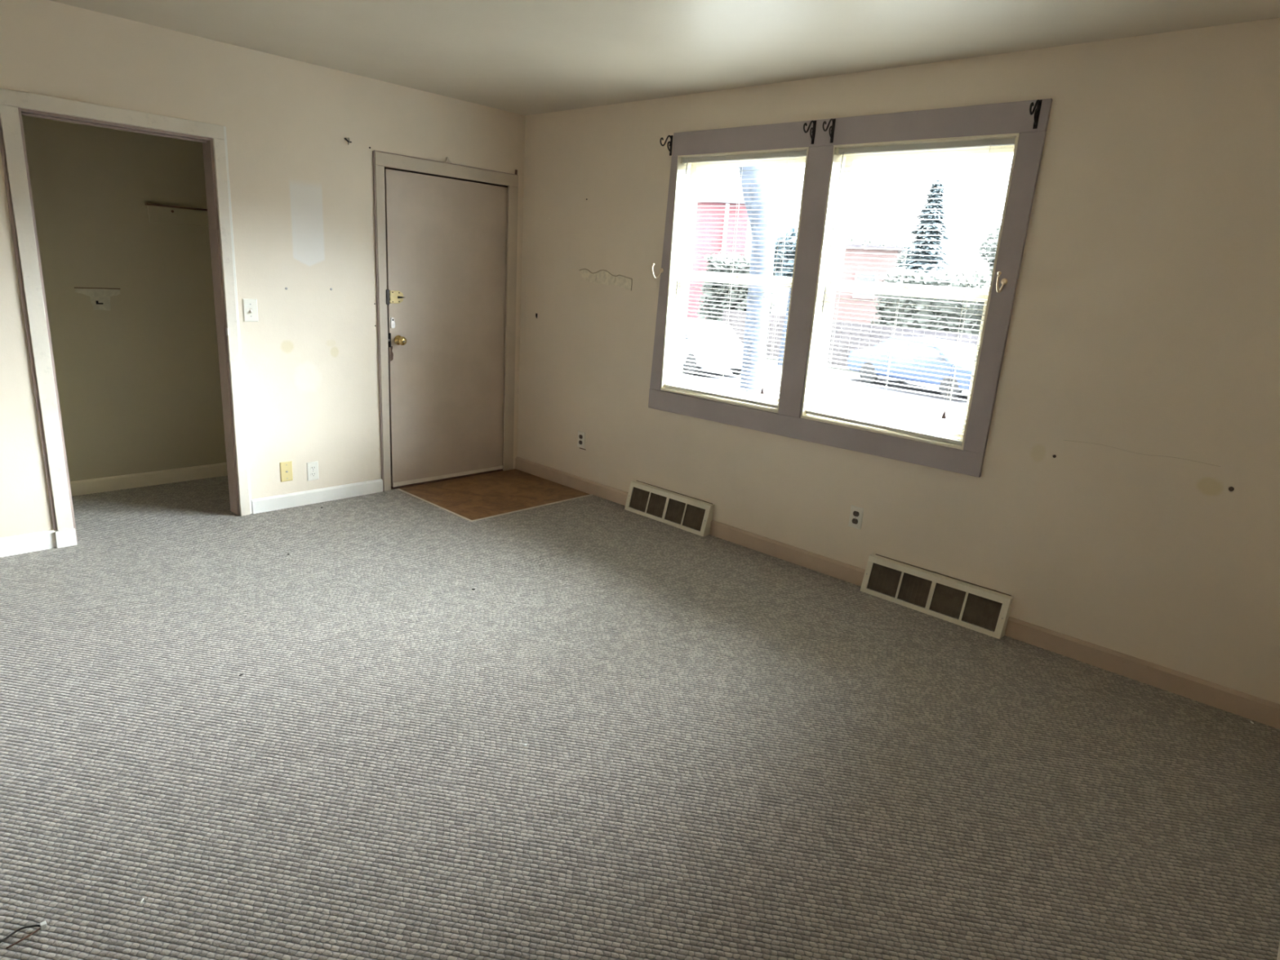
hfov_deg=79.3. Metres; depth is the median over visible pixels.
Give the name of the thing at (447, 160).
wedge
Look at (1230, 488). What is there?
plug
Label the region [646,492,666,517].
grille
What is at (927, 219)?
conifer
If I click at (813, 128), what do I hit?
curtain bracket
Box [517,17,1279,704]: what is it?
wall
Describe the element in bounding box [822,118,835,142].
curtain bracket
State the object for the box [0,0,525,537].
wall
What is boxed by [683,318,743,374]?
car
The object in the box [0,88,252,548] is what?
trim
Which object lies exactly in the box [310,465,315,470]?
receptacle
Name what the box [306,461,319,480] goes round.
wall outlet
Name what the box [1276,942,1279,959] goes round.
baseboard
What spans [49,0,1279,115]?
ceiling
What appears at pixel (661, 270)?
hook
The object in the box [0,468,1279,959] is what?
floor
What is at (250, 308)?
light switch
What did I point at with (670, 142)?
curtain bracket
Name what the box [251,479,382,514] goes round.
baseboard
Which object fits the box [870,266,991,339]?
hedge
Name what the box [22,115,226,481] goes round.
wall
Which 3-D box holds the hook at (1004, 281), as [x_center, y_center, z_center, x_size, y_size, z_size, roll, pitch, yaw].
[1.566,-0.858,3.354,0.028,0.090,0.089,17,20,40]
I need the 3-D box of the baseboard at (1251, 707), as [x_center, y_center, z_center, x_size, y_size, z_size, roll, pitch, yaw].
[2.123,0.809,3.244,1.125,0.096,0.016,17,20,40]
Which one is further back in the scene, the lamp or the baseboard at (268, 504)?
the lamp
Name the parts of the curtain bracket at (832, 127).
scroll arm, plate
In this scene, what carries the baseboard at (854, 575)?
attached to the wall at (1142, 352)
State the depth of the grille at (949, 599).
3.74 m
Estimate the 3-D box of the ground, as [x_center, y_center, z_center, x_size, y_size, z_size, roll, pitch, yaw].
[18.839,-8.791,48.452,150.000,0.300,89.600,17,20,40]
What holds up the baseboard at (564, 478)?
attached to the wall at (1142, 352)
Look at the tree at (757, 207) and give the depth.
14.44 m
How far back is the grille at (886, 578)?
3.95 m
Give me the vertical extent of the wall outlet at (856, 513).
0.116 m
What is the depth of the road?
20.29 m
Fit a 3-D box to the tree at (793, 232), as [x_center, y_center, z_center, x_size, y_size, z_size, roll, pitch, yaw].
[4.692,-5.848,24.888,2.416,4.434,2.337,17,20,40]
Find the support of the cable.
on the floor
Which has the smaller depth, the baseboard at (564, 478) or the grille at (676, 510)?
the grille at (676, 510)
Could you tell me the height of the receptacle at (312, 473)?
0.028 m
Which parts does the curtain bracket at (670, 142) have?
scroll arm, plate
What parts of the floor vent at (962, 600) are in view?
rail, rail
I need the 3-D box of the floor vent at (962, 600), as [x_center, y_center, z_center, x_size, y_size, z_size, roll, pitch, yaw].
[1.437,0.558,3.799,0.707,0.195,0.082,17,20,40]
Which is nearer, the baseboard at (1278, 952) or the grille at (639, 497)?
the baseboard at (1278, 952)
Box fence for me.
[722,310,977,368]
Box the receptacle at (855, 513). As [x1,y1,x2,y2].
[853,511,858,516]
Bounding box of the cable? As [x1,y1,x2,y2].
[0,920,47,948]
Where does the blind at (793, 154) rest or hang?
attached to the window at (681, 168)
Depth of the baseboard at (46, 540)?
3.80 m
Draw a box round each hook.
[651,262,663,278]
[995,271,1007,293]
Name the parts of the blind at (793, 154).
ladder cord, ladder cord, rail, ladder cord, ladder cord, pull cord, ladder cord, ladder cord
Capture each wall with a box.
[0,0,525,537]
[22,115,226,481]
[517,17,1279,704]
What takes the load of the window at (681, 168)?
in the wall at (1142, 352)
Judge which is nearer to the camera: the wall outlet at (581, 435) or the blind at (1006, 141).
the blind at (1006, 141)
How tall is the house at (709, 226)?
5.980 m
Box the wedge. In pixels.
[444,156,452,163]
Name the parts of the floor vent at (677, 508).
rail, rail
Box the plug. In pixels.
[1228,486,1234,491]
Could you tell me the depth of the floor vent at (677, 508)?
4.89 m
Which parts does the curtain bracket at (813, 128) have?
scroll arm, plate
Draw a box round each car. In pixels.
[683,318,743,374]
[847,336,976,399]
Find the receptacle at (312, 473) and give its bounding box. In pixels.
[310,471,315,476]
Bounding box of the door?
[384,168,507,487]
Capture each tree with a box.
[738,165,776,394]
[772,224,797,367]
[857,237,912,280]
[977,226,1000,273]
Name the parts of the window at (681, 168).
sill, sash, sash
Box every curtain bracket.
[659,135,672,155]
[803,120,816,144]
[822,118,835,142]
[1029,99,1042,128]
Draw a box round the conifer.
[896,180,957,282]
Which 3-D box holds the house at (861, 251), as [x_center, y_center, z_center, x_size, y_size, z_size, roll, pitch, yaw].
[10.849,-9.420,39.238,4.000,4.660,3.900,8,16,15]
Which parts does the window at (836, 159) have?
sill, sash, sash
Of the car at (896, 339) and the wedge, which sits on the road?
the car at (896, 339)
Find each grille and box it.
[629,487,649,511]
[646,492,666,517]
[664,498,685,524]
[682,504,705,530]
[866,562,902,596]
[897,573,932,607]
[929,582,966,618]
[961,593,1002,631]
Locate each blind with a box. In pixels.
[665,150,806,408]
[806,137,1016,445]
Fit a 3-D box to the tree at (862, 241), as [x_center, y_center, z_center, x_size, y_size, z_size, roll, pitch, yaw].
[16.452,-13.587,53.364,4.961,6.096,4.528,17,20,40]
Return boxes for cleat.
[144,203,208,226]
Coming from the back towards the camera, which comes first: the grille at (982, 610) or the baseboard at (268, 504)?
the baseboard at (268, 504)
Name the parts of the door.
latch plate, keyhole plate, knob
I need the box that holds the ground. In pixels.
[764,301,896,378]
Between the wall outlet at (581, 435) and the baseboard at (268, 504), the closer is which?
the baseboard at (268, 504)
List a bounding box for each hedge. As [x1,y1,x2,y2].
[697,250,777,323]
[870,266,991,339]
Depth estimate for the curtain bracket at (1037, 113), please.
3.19 m
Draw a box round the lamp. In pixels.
[712,351,719,356]
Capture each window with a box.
[660,146,808,413]
[800,133,1019,449]
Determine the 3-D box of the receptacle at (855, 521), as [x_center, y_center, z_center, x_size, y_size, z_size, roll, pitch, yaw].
[1.132,0.217,4.067,0.034,0.028,0.003,17,20,40]
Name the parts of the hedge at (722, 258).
stem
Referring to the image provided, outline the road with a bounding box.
[681,360,968,430]
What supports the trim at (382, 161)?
attached to the wall at (302, 197)
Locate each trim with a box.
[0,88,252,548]
[372,150,518,491]
[648,98,1052,477]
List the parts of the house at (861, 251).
pane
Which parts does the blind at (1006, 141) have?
ladder cord, ladder cord, rail, ladder cord, ladder cord, pull cord, ladder cord, ladder cord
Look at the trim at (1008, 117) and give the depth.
3.87 m
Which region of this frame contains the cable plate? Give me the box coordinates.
[280,461,293,482]
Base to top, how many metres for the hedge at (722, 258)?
4.048 m
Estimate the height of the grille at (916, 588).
0.136 m
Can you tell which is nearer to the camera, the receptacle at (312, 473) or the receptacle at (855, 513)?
the receptacle at (855, 513)
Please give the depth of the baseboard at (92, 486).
4.95 m
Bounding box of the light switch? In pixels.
[242,298,258,321]
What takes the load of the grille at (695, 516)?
attached to the floor vent at (677, 508)
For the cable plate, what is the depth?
4.67 m
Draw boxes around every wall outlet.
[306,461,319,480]
[577,430,586,449]
[848,505,863,529]
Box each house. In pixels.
[686,197,749,319]
[832,244,902,324]
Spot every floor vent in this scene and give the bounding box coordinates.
[624,480,714,536]
[860,553,1013,639]
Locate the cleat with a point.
(157, 213)
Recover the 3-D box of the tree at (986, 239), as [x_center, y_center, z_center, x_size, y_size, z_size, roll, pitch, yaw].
[19.783,-10.369,41.398,3.631,6.530,4.429,9,16,17]
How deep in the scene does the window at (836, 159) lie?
3.91 m
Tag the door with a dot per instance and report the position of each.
(446, 238)
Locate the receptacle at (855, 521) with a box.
[852,518,857,524]
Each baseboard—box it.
[0,529,57,557]
[70,462,227,496]
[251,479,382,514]
[515,456,628,506]
[709,520,865,586]
[1004,616,1279,728]
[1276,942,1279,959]

